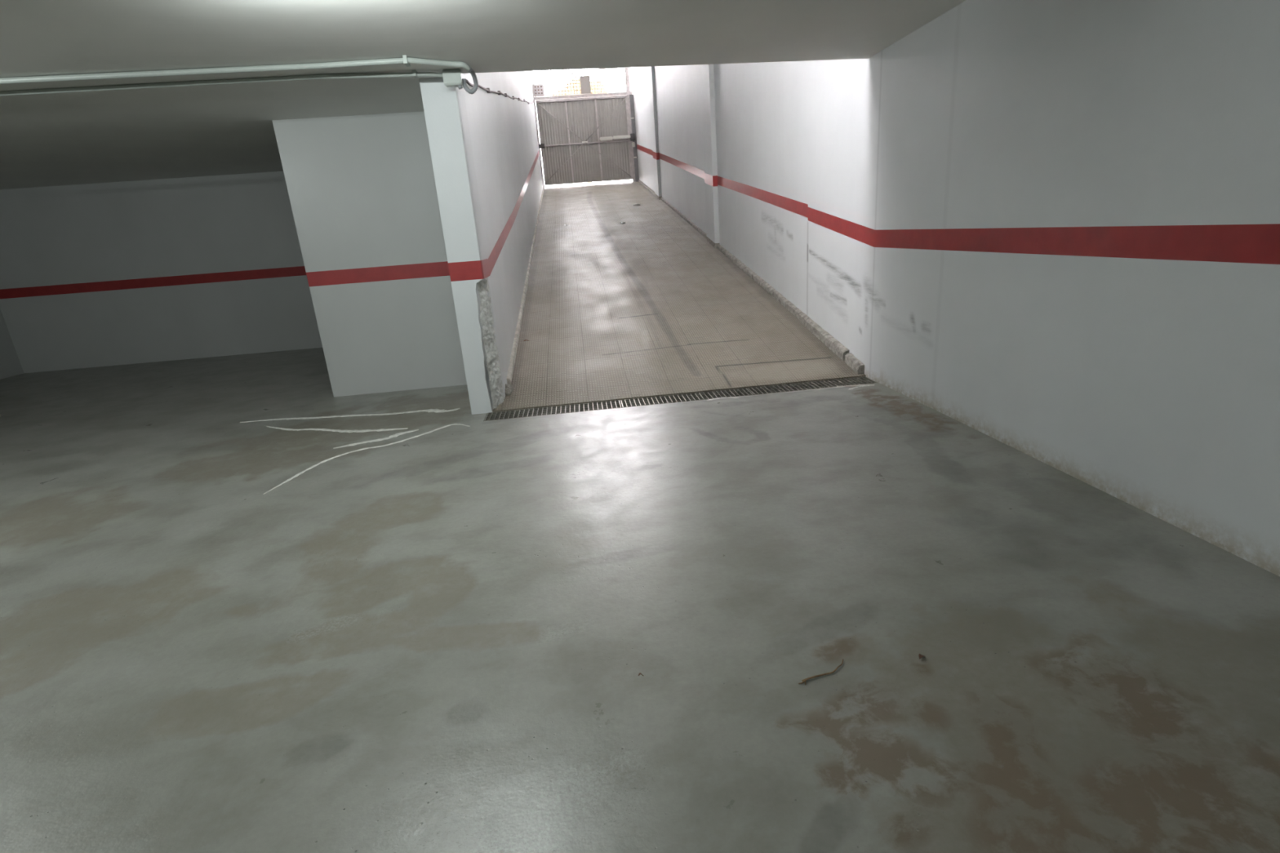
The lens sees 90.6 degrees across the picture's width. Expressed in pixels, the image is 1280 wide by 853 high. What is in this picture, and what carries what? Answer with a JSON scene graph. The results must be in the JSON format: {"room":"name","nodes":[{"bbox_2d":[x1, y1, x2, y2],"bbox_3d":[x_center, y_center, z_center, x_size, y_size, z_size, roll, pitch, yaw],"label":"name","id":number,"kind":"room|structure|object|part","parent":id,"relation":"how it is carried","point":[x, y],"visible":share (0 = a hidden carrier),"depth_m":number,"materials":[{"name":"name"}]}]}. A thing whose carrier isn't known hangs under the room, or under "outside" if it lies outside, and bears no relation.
{"room":"parking garage","nodes":[
{"label":"parking garage","id":0,"kind":"room"},
{"bbox_2d":[0,308,23,379],"bbox_3d":[-9.284,0.280,1.820,0.200,2.820,17.200,-6,17,-4],"label":"wall","id":1,"kind":"structure","parent":0,"point":[10,363],"depth_m":9.96,"materials":[{"name":"white paint"}]},
{"bbox_2d":[0,171,322,373],"bbox_3d":[-6.119,-2.576,10.223,7.930,2.820,0.200,-6,17,-4],"label":"wall","id":2,"kind":"structure","parent":0,"point":[123,273],"depth_m":9.99,"materials":[{"name":"white paint"}]},
{"bbox_2d":[271,111,466,396],"bbox_3d":[-2.613,-1.728,6.654,1.675,2.820,0.200,-6,17,-4],"label":"wall","id":3,"kind":"structure","parent":0,"point":[362,189],"depth_m":6.51,"materials":[{"name":"white paint"}]},
{"bbox_2d":[0,0,965,189],"bbox_3d":[-3.533,-1.768,1.711,12.000,0.360,17.400,-6,17,-4],"label":"ceiling","id":4,"kind":"structure","parent":0,"point":[157,133],"depth_m":4.33,"materials":[{"name":"paint"}]},
{"bbox_2d":[0,69,443,96],"bbox_3d":[-5.518,-2.237,4.388,8.163,0.053,0.099,-6,17,-5],"label":"conduit","id":5,"kind":"object","parent":4,"relation":"attached to","point":[415,73],"visible":1,"depth_m":4.57,"materials":[{"name":"grey plastic"}]},
{"bbox_2d":[0,54,471,84],"bbox_3d":[-5.368,-2.143,4.063,8.391,0.061,0.264,-6,17,-6],"label":"conduit","id":6,"kind":"object","parent":4,"relation":"attached to","point":[404,60],"visible":1,"depth_m":4.29,"materials":[{"name":"grey plastic"}]},
{"bbox_2d":[441,67,478,93],"bbox_3d":[-1.355,-2.607,4.759,0.250,0.168,0.246,-6,17,-4],"label":"junction box","id":7,"kind":"object","parent":4,"relation":"attached to","point":[451,77],"visible":0.98,"depth_m":4.78,"materials":[{"name":"grey plastic"}]},
{"bbox_3d":[-1.416,-2.636,4.774,0.136,0.092,0.010,-6,17,-4],"label":"lid","id":8,"kind":"part","parent":7,"relation":"part of","materials":[{"name":"grey plastic"}]},
{"bbox_2d":[462,71,542,384],"bbox_3d":[-2.784,-7.375,13.904,0.280,9.202,19.101,-6,17,-5],"label":"wall","id":9,"kind":"structure","parent":0,"point":[503,130],"depth_m":8.08,"materials":[{"name":"white paint"}]},
{"bbox_2d":[466,79,533,103],"bbox_3d":[-2.556,-7.025,13.468,0.094,3.379,18.985,-6,17,-5],"label":"cable","id":10,"kind":"object","parent":9,"relation":"attached to","point":[487,90],"visible":0.97,"depth_m":8.01,"materials":[{"name":"black plastic"}]},
{"bbox_2d":[506,186,543,384],"bbox_3d":[-2.405,-4.528,14.598,0.050,3.126,18.300,-6,17,-5],"label":"baseboard","id":11,"kind":"structure","parent":9,"relation":"attached to","point":[509,376],"depth_m":8.37,"materials":[{"name":"grey concrete"}]},
{"bbox_2d":[628,66,632,93],"bbox_3d":[-0.160,-11.783,22.697,0.420,6.200,0.150,-6,17,-4],"label":"wall","id":12,"kind":"structure","parent":0,"point":[629,68],"depth_m":22.44,"materials":[{"name":"white paint"}]},
{"bbox_2d":[0,347,1279,852],"bbox_3d":[-3.283,0.988,2.679,11.700,0.001,17.200,-6,17,-4],"label":"floor","id":13,"kind":"structure","parent":0,"point":[439,641],"depth_m":2.46,"materials":[{"name":"concrete"}]},
{"bbox_2d":[266,426,408,432],"bbox_3d":[-2.761,0.028,5.630,1.525,0.004,0.149,1,18,15],"label":"crack","id":14,"kind":"object","parent":13,"relation":"on","point":[282,428],"visible":1,"depth_m":5.55,"materials":[{"name":"grey concrete"}]},
{"bbox_2d":[240,408,460,422],"bbox_3d":[-2.784,-0.111,6.083,2.160,0.004,0.147,-3,17,5],"label":"crack","id":15,"kind":"object","parent":13,"relation":"on","point":[436,411],"visible":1,"depth_m":6.04,"materials":[{"name":"grey concrete"}]},
{"bbox_2d":[262,423,469,494],"bbox_3d":[-2.105,0.201,4.916,0.337,0.004,1.665,10,22,39],"label":"crack","id":16,"kind":"object","parent":13,"relation":"on","point":[325,460],"visible":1,"depth_m":4.97,"materials":[{"name":"grey concrete"}]},
{"bbox_2d":[333,429,418,448],"bbox_3d":[-2.164,0.106,5.233,0.677,0.004,0.119,-15,20,-32],"label":"crack","id":17,"kind":"object","parent":13,"relation":"on","point":[402,433],"visible":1,"depth_m":5.22,"materials":[{"name":"grey concrete"}]},
{"bbox_2d":[418,77,505,414],"bbox_3d":[-1.516,-1.492,5.577,0.280,2.750,0.410,-6,17,-4],"label":"pillar","id":18,"kind":"structure","parent":13,"relation":"on","point":[445,109],"depth_m":5.37,"materials":[{"name":"white paint"}]},
{"bbox_2d":[706,396,738,400],"bbox_3d":[0.744,-0.254,5.688,0.301,0.004,0.061,-5,17,-1],"label":"mortar edge","id":19,"kind":"object","parent":13,"relation":"on","point":[727,397],"visible":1,"depth_m":5.68,"materials":[{"name":"grey concrete"}]},
{"bbox_2d":[798,658,843,685],"bbox_3d":[0.632,0.845,2.172,0.213,0.009,0.033,-13,19,-27],"label":"twig","id":20,"kind":"object","parent":13,"relation":"on","point":[837,667],"visible":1,"depth_m":2.16,"materials":[{"name":"brown wood"}]},
{"bbox_2d":[848,384,875,390],"bbox_3d":[1.985,-0.359,5.723,0.289,0.004,0.058,-10,18,-19],"label":"mortar edge","id":21,"kind":"object","parent":13,"relation":"on","point":[872,384],"visible":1,"depth_m":5.73,"materials":[{"name":"grey concrete"}]},
{"bbox_3d":[0.406,-0.155,5.835,3.670,0.216,0.285,-6,17,-4],"label":"trim","id":22,"kind":"structure","parent":13,"relation":"in","visible":0},
{"bbox_2d":[484,400,621,421],"bbox_3d":[-0.777,-0.133,5.717,1.210,0.030,0.270,-6,17,-4],"label":"drain grate","id":23,"kind":"object","parent":22,"relation":"on","point":[581,407],"visible":0.84,"depth_m":5.74,"materials":[{"name":"metal"}]},
{"bbox_2d":[620,387,753,408],"bbox_3d":[0.425,-0.253,5.810,1.192,0.030,0.270,-6,17,-4],"label":"drain grate","id":24,"kind":"object","parent":22,"relation":"on","point":[736,392],"visible":0.84,"depth_m":5.83,"materials":[{"name":"metal"}]},
{"bbox_2d":[746,376,877,395],"bbox_3d":[1.599,-0.370,5.900,1.155,0.030,0.270,-6,17,-4],"label":"drain grate","id":25,"kind":"object","parent":22,"relation":"on","point":[855,380],"visible":0.8,"depth_m":5.92,"materials":[{"name":"metal"}]},
{"bbox_2d":[492,180,866,412],"bbox_3d":[-0.691,-4.574,14.821,3.800,3.520,19.600,-6,17,-4],"label":"ramp","id":26,"kind":"object","parent":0,"point":[643,306],"visible":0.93,"depth_m":8.13,"materials":[{"name":"concrete"}]},
{"bbox_2d":[505,383,513,395],"bbox_3d":[-1.282,-0.357,6.159,0.092,0.104,0.176,-6,17,-4],"label":"lump","id":27,"kind":"object","parent":26,"relation":"on","point":[508,388],"visible":0.91,"depth_m":6.16,"materials":[{"name":"grey concrete"}]},
{"bbox_2d":[638,179,655,195],"bbox_3d":[0.247,-7.960,21.101,0.102,0.830,4.480,-6,17,-4],"label":"curb","id":28,"kind":"object","parent":26,"relation":"on","point":[646,187],"visible":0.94,"depth_m":20.81,"materials":[{"name":"grey concrete"}]},
{"bbox_2d":[661,197,706,239],"bbox_3d":[1.005,-5.131,15.386,0.066,1.166,6.510,-6,17,-4],"label":"curb","id":29,"kind":"object","parent":26,"relation":"on","point":[700,231],"visible":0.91,"depth_m":14.61,"materials":[{"name":"grey concrete"}]},
{"bbox_2d":[716,244,849,360],"bbox_3d":[1.788,-2.011,9.089,0.094,1.064,5.901,-6,17,-4],"label":"curb","id":30,"kind":"object","parent":26,"relation":"on","point":[834,345],"visible":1,"depth_m":7.74,"materials":[{"name":"grey concrete"}]},
{"bbox_2d":[844,352,864,374],"bbox_3d":[2.115,-0.612,6.237,0.084,0.167,0.325,-6,17,-4],"label":"curb","id":31,"kind":"object","parent":26,"relation":"on","point":[851,360],"visible":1,"depth_m":6.19,"materials":[{"name":"grey concrete"}]},
{"bbox_2d":[631,0,1279,576],"bbox_3d":[1.579,-5.972,8.442,0.331,9.260,31.200,-6,17,-4],"label":"wall","id":32,"kind":"structure","parent":0,"point":[1051,228],"depth_m":3.54,"materials":[{"name":"white paint"}]},
{"bbox_2d":[647,66,662,199],"bbox_3d":[0.335,-9.834,17.747,0.120,6.648,0.800,-6,17,-4],"label":"trim","id":33,"kind":"structure","parent":32,"relation":"attached to","point":[651,70],"depth_m":18.01,"materials":[{"name":"white paint"}]},
{"bbox_2d":[700,64,719,248],"bbox_3d":[1.140,-7.146,10.965,0.120,7.858,0.730,-6,17,-4],"label":"trim","id":34,"kind":"structure","parent":32,"relation":"attached to","point":[707,72],"depth_m":11.50,"materials":[{"name":"white paint"}]},
{"label":"outside","id":35,"kind":"structure","parent":0,"visible":0},
{"bbox_3d":[-5.491,-16.710,49.650,60.000,0.200,54.700,-6,17,-4],"label":"floor","id":36,"kind":"structure","parent":35,"visible":0},
{"bbox_2d":[553,76,606,183],"bbox_3d":[-3.577,-18.781,42.185,4.793,8.013,4.428,-6,17,-4],"label":"tree","id":37,"kind":"object","parent":36,"relation":"on","point":[577,77],"visible":0.06,"depth_m":40.16,"materials":[{"name":"green plant"}]},
{"bbox_3d":[-3.720,-20.682,41.593,4.793,4.022,4.428,-6,17,-4],"label":"crown","id":38,"kind":"part","parent":37,"relation":"part of","materials":[{"name":"green plant"}]},
{"bbox_3d":[-3.883,-11.390,22.338,0.360,6.200,0.200,-6,17,-4],"label":"wall","id":39,"kind":"structure","parent":0,"visible":0},
{"bbox_2d":[530,66,639,187],"bbox_3d":[-1.965,-11.542,22.361,3.600,5.800,0.260,-6,17,-4],"label":"frame","id":40,"kind":"object","parent":39,"relation":"attached to","point":[585,87],"visible":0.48,"depth_m":22.20,"materials":[{"name":"metal"}]},
{"bbox_3d":[-3.828,-12.814,21.738,0.060,2.740,0.130,-6,17,-4],"label":"post","id":41,"kind":"part","parent":40,"relation":"part of","materials":[{"name":"metal"}]},
{"bbox_3d":[-3.540,-11.728,22.057,0.369,0.360,0.010,-6,17,-4],"label":"perforated plate","id":42,"kind":"part","parent":40,"relation":"part of","materials":[{"name":"metal"}]},
{"bbox_3d":[-3.598,-10.033,22.607,0.060,2.895,0.130,-6,17,-4],"label":"post","id":43,"kind":"part","parent":40,"relation":"part of","materials":[{"name":"metal"}]},
{"bbox_3d":[-2.180,-12.976,21.857,3.260,2.740,0.013,-6,17,-4],"label":"panel","id":44,"kind":"part","parent":40,"relation":"part of","materials":[{"name":"metal"}]},
{"bbox_2d":[535,94,632,185],"bbox_3d":[-1.977,-10.213,22.631,3.275,2.780,0.190,-6,17,-4],"label":"gate","id":45,"kind":"object","parent":40,"relation":"attached to","point":[571,130],"visible":1,"depth_m":22.66,"materials":[{"name":"metal"}]},
{"bbox_3d":[-3.524,-10.055,22.540,0.050,2.755,0.050,-6,17,-4],"label":"rail","id":46,"kind":"part","parent":45,"relation":"part of","materials":[{"name":"metal"}]},
{"bbox_3d":[-2.055,-11.513,22.255,3.200,0.070,0.050,-6,17,-4],"label":"rail","id":47,"kind":"part","parent":45,"relation":"part of","materials":[{"name":"metal"}]},
{"bbox_3d":[-1.953,-10.153,22.684,3.200,0.045,0.050,-6,17,-4],"label":"rail","id":48,"kind":"part","parent":45,"relation":"part of","materials":[{"name":"metal"}]},
{"bbox_3d":[-1.860,-8.927,23.060,3.200,0.050,0.050,-6,17,-4],"label":"rail","id":49,"kind":"part","parent":45,"relation":"part of","materials":[{"name":"white metal"}]},
{"bbox_2d":[600,133,635,141],"bbox_3d":[-0.810,-10.329,22.669,1.260,0.220,0.170,-6,17,-4],"label":"operator","id":50,"kind":"object","parent":45,"relation":"attached to","point":[632,136],"visible":1,"depth_m":22.60,"materials":[{"name":"white metal"}]},
{"bbox_3d":[-0.389,-10.367,22.782,0.070,2.755,0.050,-6,17,-4],"label":"rail","id":51,"kind":"part","parent":45,"relation":"part of","materials":[{"name":"metal"}]},
{"bbox_3d":[-1.911,-11.964,22.168,0.360,0.570,0.025,-6,17,-4],"label":"solid plate","id":52,"kind":"part","parent":40,"relation":"part of","materials":[{"name":"grey metal"}]},
{"bbox_3d":[-0.519,-13.143,21.994,0.130,2.740,0.130,-6,17,-4],"label":"post","id":53,"kind":"part","parent":40,"relation":"part of","materials":[{"name":"metal"}]},
{"bbox_3d":[-0.321,-10.359,22.859,0.095,2.895,0.130,-6,17,-4],"label":"post","id":54,"kind":"part","parent":40,"relation":"part of","materials":[{"name":"metal"}]},
{"bbox_3d":[-0.176,-10.361,22.932,0.195,2.955,0.220,-6,17,-4],"label":"reveal panel","id":55,"kind":"part","parent":40,"relation":"part of","materials":[{"name":"grey metal"}]}
]}

